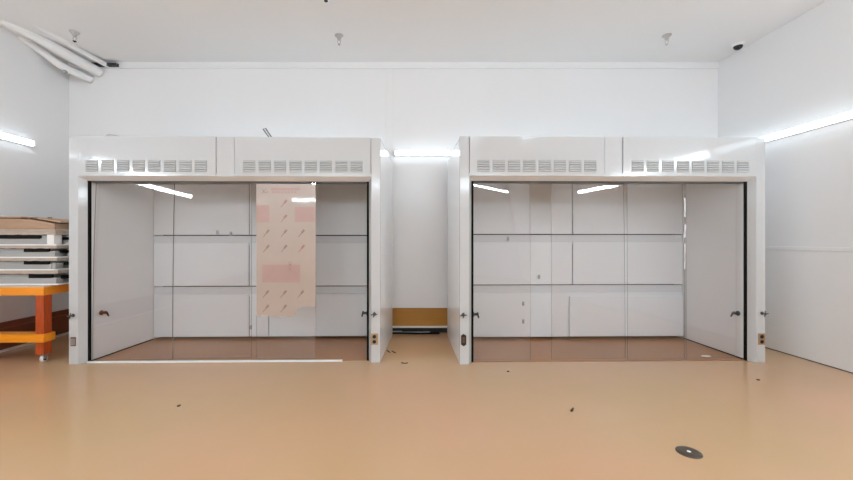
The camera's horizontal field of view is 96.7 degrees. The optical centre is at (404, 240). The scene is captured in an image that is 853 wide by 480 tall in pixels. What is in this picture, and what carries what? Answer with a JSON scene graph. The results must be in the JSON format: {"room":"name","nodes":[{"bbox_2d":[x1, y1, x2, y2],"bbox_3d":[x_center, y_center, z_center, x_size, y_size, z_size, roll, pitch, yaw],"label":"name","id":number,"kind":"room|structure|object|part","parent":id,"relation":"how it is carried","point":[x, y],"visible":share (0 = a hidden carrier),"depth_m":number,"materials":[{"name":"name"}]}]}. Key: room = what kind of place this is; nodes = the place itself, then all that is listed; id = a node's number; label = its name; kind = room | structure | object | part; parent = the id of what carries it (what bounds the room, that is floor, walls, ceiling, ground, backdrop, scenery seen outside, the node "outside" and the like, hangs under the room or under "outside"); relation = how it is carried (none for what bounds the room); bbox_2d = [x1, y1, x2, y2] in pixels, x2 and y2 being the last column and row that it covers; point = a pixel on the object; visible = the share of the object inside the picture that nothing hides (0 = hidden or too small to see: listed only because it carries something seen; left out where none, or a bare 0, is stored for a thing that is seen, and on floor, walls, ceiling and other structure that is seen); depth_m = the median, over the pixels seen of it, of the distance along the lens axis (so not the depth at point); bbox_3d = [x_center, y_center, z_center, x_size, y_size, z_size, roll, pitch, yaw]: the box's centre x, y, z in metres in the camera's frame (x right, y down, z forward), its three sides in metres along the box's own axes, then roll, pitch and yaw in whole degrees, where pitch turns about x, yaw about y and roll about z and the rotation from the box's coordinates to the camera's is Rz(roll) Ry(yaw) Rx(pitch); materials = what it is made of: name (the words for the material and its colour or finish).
{"room":"laboratory","nodes":[
{"label":"laboratory","id":0,"kind":"room"},
{"bbox_2d":[0,26,68,322],"bbox_3d":[-4.576,-0.575,-0.487,0.100,3.650,11.425,0,0,0],"label":"wall","id":1,"kind":"structure","parent":0,"point":[34,93],"depth_m":4.61,"materials":[{"name":"white paint"}]},
{"bbox_2d":[0,132,36,146],"bbox_3d":[-4.497,-1.175,3.400,0.058,0.074,2.400,0,0,0],"label":"wall lamp","id":2,"kind":"object","parent":1,"relation":"attached to","point":[4,136],"visible":1,"depth_m":4.39,"materials":[{"name":"white plastic"}]},
{"bbox_2d":[0,309,68,349],"bbox_3d":[-4.512,1.067,-0.547,0.028,0.305,11.305,0,0,0],"label":"baseboard","id":3,"kind":"structure","parent":1,"relation":"attached to","point":[60,322],"depth_m":4.56,"materials":[{"name":"brown wood"}]},
{"bbox_2d":[0,332,68,352],"bbox_3d":[-4.520,1.236,-0.547,0.012,0.028,11.305,0,0,0],"label":"trim","id":4,"kind":"structure","parent":1,"relation":"attached to","point":[62,334],"depth_m":4.46,"materials":[{"name":"white plastic"}]},
{"bbox_2d":[69,69,717,307],"bbox_3d":[-0.155,-0.748,5.165,8.742,3.305,0.120,0,0,0],"label":"wall","id":5,"kind":"structure","parent":0,"point":[432,108],"depth_m":5.11,"materials":[{"name":"white paint"}]},
{"bbox_2d":[386,69,392,307],"bbox_3d":[-0.213,-0.705,5.099,0.097,3.220,0.013,0,0,0],"label":"trim","id":6,"kind":"structure","parent":5,"relation":"attached to","point":[389,72],"depth_m":5.09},
{"bbox_2d":[68,62,718,68],"bbox_3d":[-0.155,-2.358,5.096,8.742,0.083,0.018,0,0,0],"label":"trim","id":7,"kind":"structure","parent":5,"relation":"attached to","point":[122,65],"depth_m":5.09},
{"bbox_2d":[392,308,446,325],"bbox_3d":[-0.155,1.028,5.180,8.742,0.247,0.090,0,0,0],"label":"baseboard","id":8,"kind":"structure","parent":5,"relation":"attached to","point":[400,316],"depth_m":5.14,"materials":[{"name":"orange wood"}]},
{"bbox_2d":[392,328,446,331],"bbox_3d":[-0.155,1.211,5.200,8.742,0.078,0.050,0,0,0],"label":"trim","id":9,"kind":"structure","parent":5,"relation":"attached to","point":[393,329],"depth_m":5.17,"materials":[{"name":"grey"}]},
{"bbox_2d":[392,326,446,327],"bbox_3d":[-0.145,1.162,5.159,8.722,0.020,0.132,0,0,0],"label":"trim","id":10,"kind":"structure","parent":5,"relation":"attached to","point":[392,326],"depth_m":5.09,"materials":[{"name":"white plastic"}]},
{"bbox_2d":[393,150,451,155],"bbox_3d":[0.235,-1.175,5.076,0.780,0.074,0.058,0,0,0],"label":"wall lamp","id":11,"kind":"object","parent":5,"relation":"attached to","point":[395,152],"visible":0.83,"depth_m":5.06,"materials":[{"name":"white plastic"}]},
{"bbox_2d":[0,0,826,61],"bbox_3d":[-0.155,-2.450,-0.537,8.942,0.100,11.525,0,0,0],"label":"ceiling","id":12,"kind":"structure","parent":0,"point":[110,30],"depth_m":4.29,"materials":[{"name":"white paint"}]},
{"bbox_2d":[0,20,118,82],"bbox_3d":[-4.251,-2.298,4.649,0.533,0.358,1.115,0,0,18],"label":"duct","id":13,"kind":"object","parent":12,"relation":"attached to","point":[94,68],"visible":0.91,"depth_m":4.69,"materials":[{"name":"white metal"}]},
{"bbox_2d":[69,30,79,41],"bbox_3d":[-3.800,-2.341,4.360,0.100,0.118,0.100,0,0,0],"label":"sprinkler","id":14,"kind":"object","parent":12,"relation":"attached to","point":[74,33],"visible":1,"depth_m":4.34,"materials":[{"name":"silver metal"}]},
{"bbox_2d":[335,33,342,45],"bbox_3d":[-0.770,-2.341,4.430,0.100,0.118,0.100,0,0,0],"label":"sprinkler","id":15,"kind":"object","parent":12,"relation":"attached to","point":[338,36],"visible":1,"depth_m":4.41,"materials":[{"name":"silver metal"}]},
{"bbox_2d":[662,33,671,45],"bbox_3d":[3.060,-2.341,4.430,0.100,0.118,0.100,0,0,0],"label":"sprinkler","id":16,"kind":"object","parent":12,"relation":"attached to","point":[665,36],"visible":1,"depth_m":4.41,"materials":[{"name":"silver metal"}]},
{"bbox_2d":[731,41,744,50],"bbox_3d":[4.060,-2.362,4.620,0.130,0.076,0.130,0,0,0],"label":"dome camera","id":17,"kind":"object","parent":12,"relation":"attached to","point":[736,46],"visible":1,"depth_m":4.59,"materials":[{"name":"white plastic"}]},
{"bbox_2d":[0,332,852,479],"bbox_3d":[-0.155,1.300,-0.537,8.942,0.100,11.525,0,0,0],"label":"floor","id":18,"kind":"structure","parent":0,"point":[431,416],"depth_m":2.69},
{"bbox_2d":[0,284,68,361],"bbox_3d":[-4.016,0.855,4.207,0.697,0.790,0.725,0,0,0],"label":"workbench","id":19,"kind":"object","parent":18,"relation":"on","point":[43,337],"visible":0.66,"depth_m":3.87,"materials":[{"name":"orange wood"}]},
{"bbox_2d":[0,270,68,284],"bbox_3d":[-3.932,0.385,4.191,0.687,0.150,0.538,0,0,0],"label":"tray","id":20,"kind":"object","parent":19,"relation":"on","point":[7,277],"visible":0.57,"depth_m":3.93,"materials":[{"name":"white plastic"}]},
{"bbox_2d":[0,257,68,269],"bbox_3d":[-3.943,0.245,4.201,0.687,0.128,0.538,0,0,1],"label":"tray","id":21,"kind":"object","parent":20,"relation":"on","point":[5,263],"visible":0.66,"depth_m":3.94,"materials":[{"name":"white plastic"}]},
{"bbox_2d":[0,245,68,257],"bbox_3d":[-3.951,0.116,4.197,0.687,0.129,0.538,0,0,0],"label":"tray","id":22,"kind":"object","parent":21,"relation":"on","point":[59,251],"visible":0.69,"depth_m":3.94,"materials":[{"name":"white plastic"}]},
{"bbox_2d":[0,232,68,245],"bbox_3d":[-3.962,-0.022,4.203,0.687,0.144,0.538,0,0,0],"label":"tray","id":23,"kind":"object","parent":22,"relation":"on","point":[6,238],"visible":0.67,"depth_m":3.94,"materials":[{"name":"white plastic"}]},
{"bbox_3d":[-4.029,-0.040,3.947,0.475,0.041,0.022,0,0,0],"label":"label panel","id":24,"kind":"part","parent":23,"relation":"part of","materials":[{"name":"black plastic"}]},
{"bbox_2d":[0,216,68,231],"bbox_3d":[-3.945,-0.174,4.188,0.730,0.158,0.545,0,0,0],"label":"carton","id":25,"kind":"object","parent":23,"relation":"on","point":[7,223],"visible":0.73,"depth_m":3.92,"materials":[{"name":"brown wood"}]},
{"bbox_2d":[0,248,68,250],"bbox_3d":[-4.005,0.094,4.208,0.570,0.036,0.515,0,0,0],"label":"tray","id":26,"kind":"object","parent":22,"relation":"on","point":[1,249],"depth_m":3.94,"materials":[{"name":"white plastic"}]},
{"bbox_3d":[-3.826,0.099,3.942,0.255,0.036,0.022,0,0,0],"label":"label panel","id":27,"kind":"part","parent":22,"relation":"part of","materials":[{"name":"black plastic"}]},
{"bbox_2d":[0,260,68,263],"bbox_3d":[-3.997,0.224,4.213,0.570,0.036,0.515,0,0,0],"label":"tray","id":28,"kind":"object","parent":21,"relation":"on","point":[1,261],"depth_m":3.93,"materials":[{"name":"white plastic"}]},
{"bbox_3d":[-3.827,0.229,3.944,0.260,0.036,0.022,0,0,1],"label":"label panel","id":29,"kind":"part","parent":21,"relation":"part of","materials":[{"name":"black"}]},
{"bbox_2d":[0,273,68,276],"bbox_3d":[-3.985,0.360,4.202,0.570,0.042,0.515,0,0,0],"label":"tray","id":30,"kind":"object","parent":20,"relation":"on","point":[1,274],"depth_m":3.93,"materials":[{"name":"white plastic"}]},
{"bbox_3d":[-3.779,0.366,3.936,0.240,0.042,0.022,0,0,0],"label":"label panel","id":31,"kind":"part","parent":20,"relation":"part of","materials":[{"name":"black plastic"}]},
{"bbox_3d":[-3.729,0.858,3.913,0.085,0.615,0.090,0,0,0],"label":"leg","id":32,"kind":"part","parent":19,"relation":"part of","materials":[{"name":"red wood"}]},
{"bbox_2d":[66,134,391,363],"bbox_3d":[-1.779,0.054,4.408,3.249,2.392,1.195,0,0,-1],"label":"fume hood","id":33,"kind":"object","parent":18,"relation":"on","point":[182,249],"visible":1,"depth_m":4.23,"materials":[{"name":"white metal"}]},
{"bbox_3d":[-3.321,0.098,3.855,0.153,2.305,0.066,0,0,-20],"label":"post","id":34,"kind":"part","parent":33,"relation":"part of","materials":[{"name":"white metal"}]},
{"bbox_3d":[-3.275,0.107,4.422,0.145,2.285,1.128,0,0,4],"label":"panel","id":35,"kind":"part","parent":33,"relation":"part of","materials":[{"name":"white metal"}]},
{"bbox_3d":[-2.828,0.316,3.954,0.817,1.844,0.048,0,0,-1],"label":"glass sash","id":36,"kind":"part","parent":33,"relation":"part of","materials":[{"name":"grey"}]},
{"bbox_3d":[-2.607,-0.855,3.842,1.374,0.400,0.020,0,0,-1],"label":"header panel","id":37,"kind":"part","parent":33,"relation":"part of","materials":[{"name":"white metal"}]},
{"bbox_3d":[-2.575,-0.512,4.802,1.188,0.876,0.014,0,0,-1],"label":"baffle panel","id":38,"kind":"part","parent":33,"relation":"part of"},
{"bbox_3d":[-2.575,0.302,4.800,1.188,0.540,0.014,0,0,-1],"label":"baffle panel","id":39,"kind":"part","parent":33,"relation":"part of","materials":[{"name":"white plastic"}]},
{"bbox_3d":[-2.575,0.946,4.798,1.188,0.536,0.014,0,0,-1],"label":"baffle panel","id":40,"kind":"part","parent":33,"relation":"part of","materials":[{"name":"white plastic"}]},
{"bbox_3d":[-2.021,0.316,3.984,0.811,1.844,0.035,0,0,-1],"label":"glass sash","id":41,"kind":"part","parent":33,"relation":"part of","materials":[{"name":"grey"}]},
{"bbox_3d":[-1.852,0.946,4.812,0.236,0.536,0.014,0,0,-1],"label":"baffle panel","id":42,"kind":"part","parent":33,"relation":"part of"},
{"bbox_3d":[-1.749,0.001,4.834,2.849,0.123,0.014,0,0,-1],"label":"baffle rail","id":43,"kind":"part","parent":33,"relation":"part of","materials":[{"name":"white metal"}]},
{"bbox_3d":[-1.749,0.646,4.834,2.849,0.123,0.014,0,0,-1],"label":"baffle rail","id":44,"kind":"part","parent":33,"relation":"part of","materials":[{"name":"white metal"}]},
{"bbox_3d":[-1.737,0.150,4.992,2.851,2.200,0.030,0,0,-1],"label":"panel","id":45,"kind":"part","parent":33,"relation":"part of","materials":[{"name":"grey"}]},
{"bbox_3d":[-1.041,-0.855,3.872,1.380,0.400,0.020,0,0,-1],"label":"header panel","id":46,"kind":"part","parent":33,"relation":"part of","materials":[{"name":"white metal"}]},
{"bbox_3d":[-1.151,-0.512,4.829,1.638,0.876,0.014,0,0,-1],"label":"baffle panel","id":47,"kind":"part","parent":33,"relation":"part of","materials":[{"name":"white plastic"}]},
{"bbox_3d":[-1.151,0.302,4.827,1.638,0.540,0.014,0,0,-1],"label":"baffle panel","id":48,"kind":"part","parent":33,"relation":"part of","materials":[{"name":"white plastic"}]},
{"bbox_3d":[-1.028,0.946,4.827,1.391,0.536,0.014,0,0,-1],"label":"baffle panel","id":49,"kind":"part","parent":33,"relation":"part of","materials":[{"name":"white plastic"}]},
{"bbox_2d":[371,333,377,344],"bbox_3d":[-0.314,1.008,3.881,0.072,0.116,0.007,0,0,-1],"label":"outlet","id":50,"kind":"object","parent":33,"relation":"attached to","point":[374,336],"depth_m":3.88,"materials":[{"name":"beige plastic"}]},
{"bbox_3d":[-0.313,0.098,3.926,0.124,2.305,0.084,0,0,-1],"label":"post","id":51,"kind":"part","parent":33,"relation":"part of","materials":[{"name":"white metal"}]},
{"bbox_3d":[-0.281,0.107,4.487,0.145,2.285,1.115,0,0,4],"label":"panel","id":52,"kind":"part","parent":33,"relation":"part of","materials":[{"name":"white metal"}]},
{"bbox_2d":[392,331,439,333],"bbox_3d":[0.140,1.235,5.087,0.641,0.030,0.087,0,0,0],"label":"metal strip","id":53,"kind":"object","parent":18,"relation":"on","point":[393,332],"visible":0.77,"depth_m":5.06,"materials":[{"name":"grey metal"}]},
{"bbox_2d":[447,136,768,363],"bbox_3d":[2.123,0.098,4.408,3.166,2.305,1.195,0,0,-1],"label":"fume hood","id":54,"kind":"object","parent":18,"relation":"on","point":[560,249],"visible":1,"depth_m":4.68,"materials":[{"name":"white metal"}]},
{"bbox_3d":[0.627,0.107,4.421,0.146,2.285,1.113,0,0,0],"label":"panel","id":55,"kind":"part","parent":54,"relation":"part of","materials":[{"name":"white metal"}]},
{"bbox_2d":[461,334,465,345],"bbox_3d":[0.592,1.002,3.822,0.052,0.124,0.009,0,0,-1],"label":"outlet","id":56,"kind":"object","parent":54,"relation":"attached to","point":[463,336],"depth_m":3.82,"materials":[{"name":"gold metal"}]},
{"bbox_3d":[0.623,0.098,3.855,0.147,2.305,0.067,0,0,-20],"label":"post","id":57,"kind":"part","parent":54,"relation":"part of","materials":[{"name":"white metal"}]},
{"bbox_3d":[1.412,-0.518,4.803,1.412,0.864,0.014,0,0,-1],"label":"baffle panel","id":58,"kind":"part","parent":54,"relation":"part of","materials":[{"name":"white plastic"}]},
{"bbox_3d":[1.412,0.287,4.801,1.412,0.534,0.014,0,0,-1],"label":"baffle panel","id":59,"kind":"part","parent":54,"relation":"part of","materials":[{"name":"white plastic"}]},
{"bbox_3d":[1.002,0.316,3.933,0.597,1.844,0.026,0,0,-1],"label":"glass sash","id":60,"kind":"part","parent":54,"relation":"part of","materials":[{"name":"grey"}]},
{"bbox_3d":[1.339,-0.855,3.842,1.373,0.400,0.020,0,0,-1],"label":"header panel","id":61,"kind":"part","parent":54,"relation":"part of","materials":[{"name":"white metal"}]},
{"bbox_3d":[2.124,0.150,4.990,2.849,2.200,0.030,0,0,-1],"label":"panel","id":62,"kind":"part","parent":54,"relation":"part of","materials":[{"name":"grey metal"}]},
{"bbox_3d":[2.124,-0.011,4.832,2.848,0.123,0.014,0,0,-1],"label":"baffle rail","id":63,"kind":"part","parent":54,"relation":"part of","materials":[{"name":"white metal"}]},
{"bbox_3d":[2.124,0.628,4.832,2.848,0.123,0.014,0,0,-1],"label":"baffle rail","id":64,"kind":"part","parent":54,"relation":"part of","materials":[{"name":"white metal"}]},
{"bbox_3d":[2.124,0.937,4.812,2.836,0.554,0.014,0,0,-1],"label":"baffle panel","id":65,"kind":"part","parent":54,"relation":"part of","materials":[{"name":"white plastic"}]},
{"bbox_3d":[1.927,0.316,3.984,0.792,1.844,0.038,0,0,-4],"label":"glass sash","id":66,"kind":"part","parent":54,"relation":"part of","materials":[{"name":"grey"}]},
{"bbox_3d":[2.836,-0.518,4.830,1.412,0.864,0.014,0,0,-1],"label":"baffle panel","id":67,"kind":"part","parent":54,"relation":"part of","materials":[{"name":"white plastic"}]},
{"bbox_3d":[2.836,0.287,4.828,1.412,0.534,0.014,0,0,-1],"label":"baffle panel","id":68,"kind":"part","parent":54,"relation":"part of","materials":[{"name":"white plastic"}]},
{"bbox_3d":[3.250,0.316,4.001,0.607,1.844,0.009,0,0,-1],"label":"glass sash","id":69,"kind":"part","parent":54,"relation":"part of","materials":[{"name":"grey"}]},
{"bbox_3d":[2.905,-0.855,3.872,1.378,0.400,0.020,0,0,-1],"label":"header panel","id":70,"kind":"part","parent":54,"relation":"part of","materials":[{"name":"white metal"}]},
{"bbox_3d":[3.621,0.107,4.480,0.146,2.285,1.110,0,0,0],"label":"panel","id":71,"kind":"part","parent":54,"relation":"part of","materials":[{"name":"white metal"}]},
{"bbox_3d":[3.630,0.098,3.926,0.126,2.305,0.084,0,0,-1],"label":"post","id":72,"kind":"part","parent":54,"relation":"part of","materials":[{"name":"white metal"}]},
{"bbox_2d":[758,333,764,344],"bbox_3d":[3.653,1.008,3.882,0.072,0.116,0.007,0,0,-1],"label":"outlet","id":73,"kind":"object","parent":54,"relation":"attached to","point":[761,336],"depth_m":3.88,"materials":[{"name":"beige plastic"}]},
{"bbox_2d":[675,446,702,458],"bbox_3d":[1.675,1.245,2.236,0.132,0.010,0.132,0,0,0],"label":"drain cover","id":74,"kind":"object","parent":18,"relation":"on","point":[689,452],"visible":1,"depth_m":2.23,"materials":[{"name":"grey metal"}]},
{"bbox_2d":[718,0,852,372],"bbox_3d":[4.266,-0.575,-0.487,0.100,3.650,11.425,0,0,0],"label":"wall","id":75,"kind":"structure","parent":0,"point":[800,72],"depth_m":3.99,"materials":[{"name":"white paint"}]},
{"bbox_2d":[760,111,852,141],"bbox_3d":[4.187,-1.185,3.870,0.058,0.074,2.300,0,0,0],"label":"wall lamp","id":76,"kind":"object","parent":75,"relation":"attached to","point":[848,115],"visible":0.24,"depth_m":3.90,"materials":[{"name":"white plastic"}]},
{"bbox_2d":[765,347,851,372],"bbox_3d":[4.215,1.246,-0.547,0.004,0.008,11.305,0,0,0],"label":"trim","id":77,"kind":"structure","parent":75,"relation":"attached to","point":[765,347],"depth_m":3.94,"materials":[{"name":"grey"}]},
{"bbox_2d":[765,246,852,251],"bbox_3d":[4.213,0.085,-0.547,0.009,0.040,11.305,0,0,0],"label":"trim","id":78,"kind":"structure","parent":75,"relation":"attached to","point":[839,249],"depth_m":3.91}
]}

